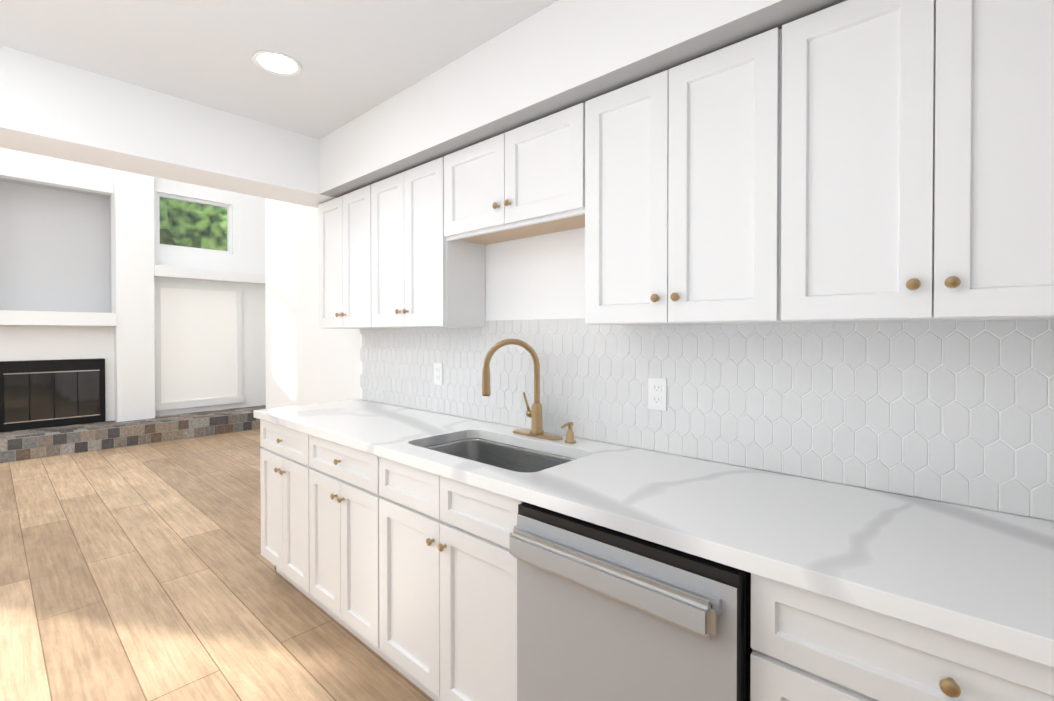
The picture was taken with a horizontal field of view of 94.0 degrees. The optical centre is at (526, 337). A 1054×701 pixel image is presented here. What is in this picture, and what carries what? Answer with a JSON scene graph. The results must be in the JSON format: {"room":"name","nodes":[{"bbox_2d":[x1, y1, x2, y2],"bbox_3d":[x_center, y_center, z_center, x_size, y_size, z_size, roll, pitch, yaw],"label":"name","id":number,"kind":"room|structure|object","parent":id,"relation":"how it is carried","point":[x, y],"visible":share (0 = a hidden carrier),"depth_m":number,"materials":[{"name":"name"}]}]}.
{"room":"kitchen","nodes":[
{"label":"kitchen","id":0,"kind":"room"},
{"bbox_2d":[0,147,265,429],"bbox_3d":[-6.251,-1.205,5.259,0.340,5.000,7.050,0,1,42],"label":"wall","id":1,"kind":"structure","parent":0,"point":[56,234],"depth_m":6.09,"materials":[{"name":"white paint"}]},
{"bbox_2d":[0,358,105,431],"bbox_3d":[-5.701,0.653,5.906,0.465,0.776,0.913,0,1,42],"label":"fireplace insert","id":2,"kind":"object","parent":1,"relation":"in","point":[35,394],"visible":0.92,"depth_m":5.74,"materials":[{"name":"black metal"}]},
{"bbox_2d":[0,310,116,325],"bbox_3d":[-5.520,-0.219,5.655,0.219,0.160,1.208,0,1,42],"label":"mantel shelf","id":3,"kind":"object","parent":1,"relation":"attached to","point":[36,318],"visible":0.98,"depth_m":5.63,"materials":[{"name":"white wood"}]},
{"bbox_2d":[154,192,244,410],"bbox_3d":[-4.588,-0.487,6.888,0.140,2.895,1.090,0,1,42],"label":"window","id":4,"kind":"structure","parent":1,"relation":"in","point":[159,405],"depth_m":6.81,"materials":[{"name":"white wood"}]},
{"bbox_2d":[161,287,236,402],"bbox_3d":[-4.554,0.101,6.863,0.024,1.540,0.910,0,1,42],"label":"window blind","id":5,"kind":"object","parent":4,"relation":"attached to","point":[198,344],"visible":1,"depth_m":6.84,"materials":[{"name":"white fabric"}]},
{"bbox_2d":[154,265,264,284],"bbox_3d":[-4.265,-0.870,7.031,0.219,0.140,1.756,0,1,42],"label":"ledge shelf","id":6,"kind":"object","parent":1,"relation":"attached to","point":[162,271],"visible":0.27,"depth_m":6.75,"materials":[{"name":"white wood"}]},
{"bbox_2d":[0,45,335,207],"bbox_3d":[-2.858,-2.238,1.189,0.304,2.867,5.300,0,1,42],"label":"header beam","id":7,"kind":"structure","parent":0,"point":[52,108],"depth_m":2.24,"materials":[{"name":"white paint"}]},
{"bbox_2d":[0,429,433,700],"bbox_3d":[-2.196,1.385,1.698,10.780,0.120,7.200,0,1,42],"label":"floor","id":8,"kind":"structure","parent":0,"point":[144,572],"depth_m":2.52,"materials":[{"name":"brown wood"}]},
{"bbox_2d":[0,405,265,462],"bbox_3d":[-5.056,1.166,5.909,0.581,0.246,4.490,0,1,42],"label":"hearth slab","id":9,"kind":"object","parent":8,"relation":"on","point":[20,445],"visible":0.83,"depth_m":5.82,"materials":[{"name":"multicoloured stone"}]},
{"bbox_2d":[113,169,154,421],"bbox_3d":[-4.996,-1.337,6.245,0.190,4.754,0.380,0,1,42],"label":"chimney column","id":10,"kind":"structure","parent":9,"relation":"on","point":[133,288],"depth_m":6.17,"materials":[{"name":"white paint"}]},
{"bbox_2d":[260,419,324,610],"bbox_3d":[-1.058,0.878,2.730,0.607,0.875,0.630,0,1,42],"label":"base cabinet","id":11,"kind":"object","parent":8,"relation":"on","point":[284,467],"visible":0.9,"depth_m":2.49,"materials":[{"name":"white wood"}]},
{"bbox_2d":[309,435,395,668],"bbox_3d":[-0.606,0.882,2.320,0.607,0.875,0.630,0,1,42],"label":"base cabinet","id":12,"kind":"object","parent":8,"relation":"on","point":[344,496],"visible":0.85,"depth_m":2.08,"materials":[{"name":"white wood"}]},
{"bbox_2d":[379,457,523,700],"bbox_3d":[-0.099,0.886,1.859,0.757,0.875,0.630,0,1,42],"label":"base cabinet","id":13,"kind":"object","parent":8,"relation":"on","point":[447,596],"visible":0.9,"depth_m":1.62,"materials":[{"name":"white wood"}]},
{"bbox_2d":[253,399,1053,667],"bbox_3d":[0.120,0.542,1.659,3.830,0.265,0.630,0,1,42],"label":"countertop","id":14,"kind":"structure","parent":13,"relation":"on","point":[983,577],"depth_m":1.13,"materials":[{"name":"stone"}]},
{"bbox_2d":[482,338,562,439],"bbox_3d":[-0.018,0.205,1.986,0.275,0.402,0.214,0,1,42],"label":"faucet","id":15,"kind":"object","parent":14,"relation":"on","point":[534,413],"visible":1,"depth_m":2.02,"materials":[{"name":"gold metal"}]},
{"bbox_2d":[561,422,575,442],"bbox_3d":[0.158,0.367,1.900,0.044,0.080,0.076,0,1,42],"label":"soap dispenser","id":16,"kind":"object","parent":14,"relation":"on","point":[570,436],"visible":1,"depth_m":1.90,"materials":[{"name":"gold metal"}]},
{"bbox_2d":[510,502,751,700],"bbox_3d":[0.384,0.893,1.373,0.594,0.868,0.666,0,1,42],"label":"dishwasher","id":17,"kind":"object","parent":8,"relation":"on","point":[605,614],"visible":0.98,"depth_m":1.13,"materials":[{"name":"silver metal"}]},
{"bbox_2d":[750,573,1053,700],"bbox_3d":[0.859,0.893,0.989,0.607,0.875,0.630,0,1,42],"label":"base cabinet","id":18,"kind":"object","parent":8,"relation":"on","point":[806,645],"visible":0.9,"depth_m":0.86,"materials":[{"name":"white wood"}]},
{"bbox_2d":[0,0,557,138],"bbox_3d":[-0.801,-1.179,-0.672,5.256,0.150,5.300,0,1,42],"label":"ceiling","id":19,"kind":"structure","parent":0,"point":[355,58],"depth_m":1.88,"materials":[{"name":"white paint"}]},
{"bbox_2d":[252,50,301,75],"bbox_3d":[-1.023,-1.122,2.017,0.184,0.008,0.184,0,1,42],"label":"recessed light","id":20,"kind":"object","parent":19,"relation":"in","point":[277,63],"visible":1,"depth_m":2.01,"materials":[{"name":"white plastic"}]},
{"bbox_2d":[319,0,845,197],"bbox_3d":[0.869,-0.964,1.168,5.256,0.311,0.334,0,1,42],"label":"soffit bulkhead","id":21,"kind":"object","parent":19,"relation":"attached to","point":[556,56],"visible":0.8,"depth_m":1.71,"materials":[{"name":"white paint"}]},
{"bbox_2d":[265,198,1051,520],"bbox_3d":[0.442,-1.177,1.881,7.150,5.000,0.150,0,1,42],"label":"wall","id":22,"kind":"structure","parent":0,"point":[309,360],"depth_m":3.32,"materials":[{"name":"white paint"}]},
{"bbox_2d":[318,185,374,328],"bbox_3d":[-0.971,-0.433,2.876,0.607,0.755,0.280,0,1,42],"label":"upper cabinet","id":23,"kind":"object","parent":22,"relation":"attached to","point":[344,242],"visible":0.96,"depth_m":2.77,"materials":[{"name":"white wood"}]},
{"bbox_2d":[371,157,484,327],"bbox_3d":[-0.519,-0.429,2.466,0.607,0.755,0.280,0,1,42],"label":"upper cabinet","id":24,"kind":"object","parent":22,"relation":"attached to","point":[425,273],"visible":0.94,"depth_m":2.33,"materials":[{"name":"white wood"}]},
{"bbox_2d":[444,103,584,244],"bbox_3d":[-0.012,-0.617,2.004,0.757,0.372,0.280,0,1,42],"label":"upper cabinet","id":25,"kind":"object","parent":22,"relation":"attached to","point":[526,180],"visible":0.9,"depth_m":1.89,"materials":[{"name":"white wood"}]},
{"bbox_2d":[585,27,798,324],"bbox_3d":[0.495,-0.422,1.545,0.607,0.755,0.280,0,1,42],"label":"upper cabinet","id":26,"kind":"object","parent":22,"relation":"attached to","point":[682,193],"visible":1,"depth_m":1.42,"materials":[{"name":"white wood"}]},
{"bbox_2d":[360,318,1053,520],"bbox_3d":[0.922,0.169,1.350,5.389,0.483,0.006,0,1,42],"label":"tile backsplash","id":27,"kind":"structure","parent":22,"relation":"attached to","point":[959,412],"depth_m":1.47,"materials":[{"name":"white tile"}]},
{"bbox_2d":[434,363,442,384],"bbox_3d":[-0.471,0.192,2.606,0.070,0.114,0.009,0,1,42],"label":"electrical outlet","id":28,"kind":"object","parent":27,"relation":"attached to","point":[438,373],"visible":1,"depth_m":2.60,"materials":[{"name":"white plastic"}]},
{"bbox_2d":[648,377,666,410],"bbox_3d":[0.465,0.201,1.755,0.070,0.114,0.009,0,1,42],"label":"electrical outlet","id":29,"kind":"object","parent":27,"relation":"attached to","point":[657,393],"visible":1,"depth_m":1.75,"materials":[{"name":"white plastic"}]},
{"bbox_2d":[781,0,1053,322],"bbox_3d":[0.946,-0.418,1.135,0.607,0.755,0.280,0,1,42],"label":"upper cabinet","id":30,"kind":"object","parent":22,"relation":"attached to","point":[917,160],"visible":1,"depth_m":1.07,"materials":[{"name":"white wood"}]},
{"label":"outside","id":31,"kind":"structure","parent":0,"visible":0},
{"bbox_2d":[159,197,226,250],"bbox_3d":[-8.152,-2.319,9.765,6.241,7.164,7.494,0,1,42],"label":"tree","id":32,"kind":"object","parent":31,"point":[200,231],"depth_m":9.94,"materials":[{"name":"green plant"}]}
]}

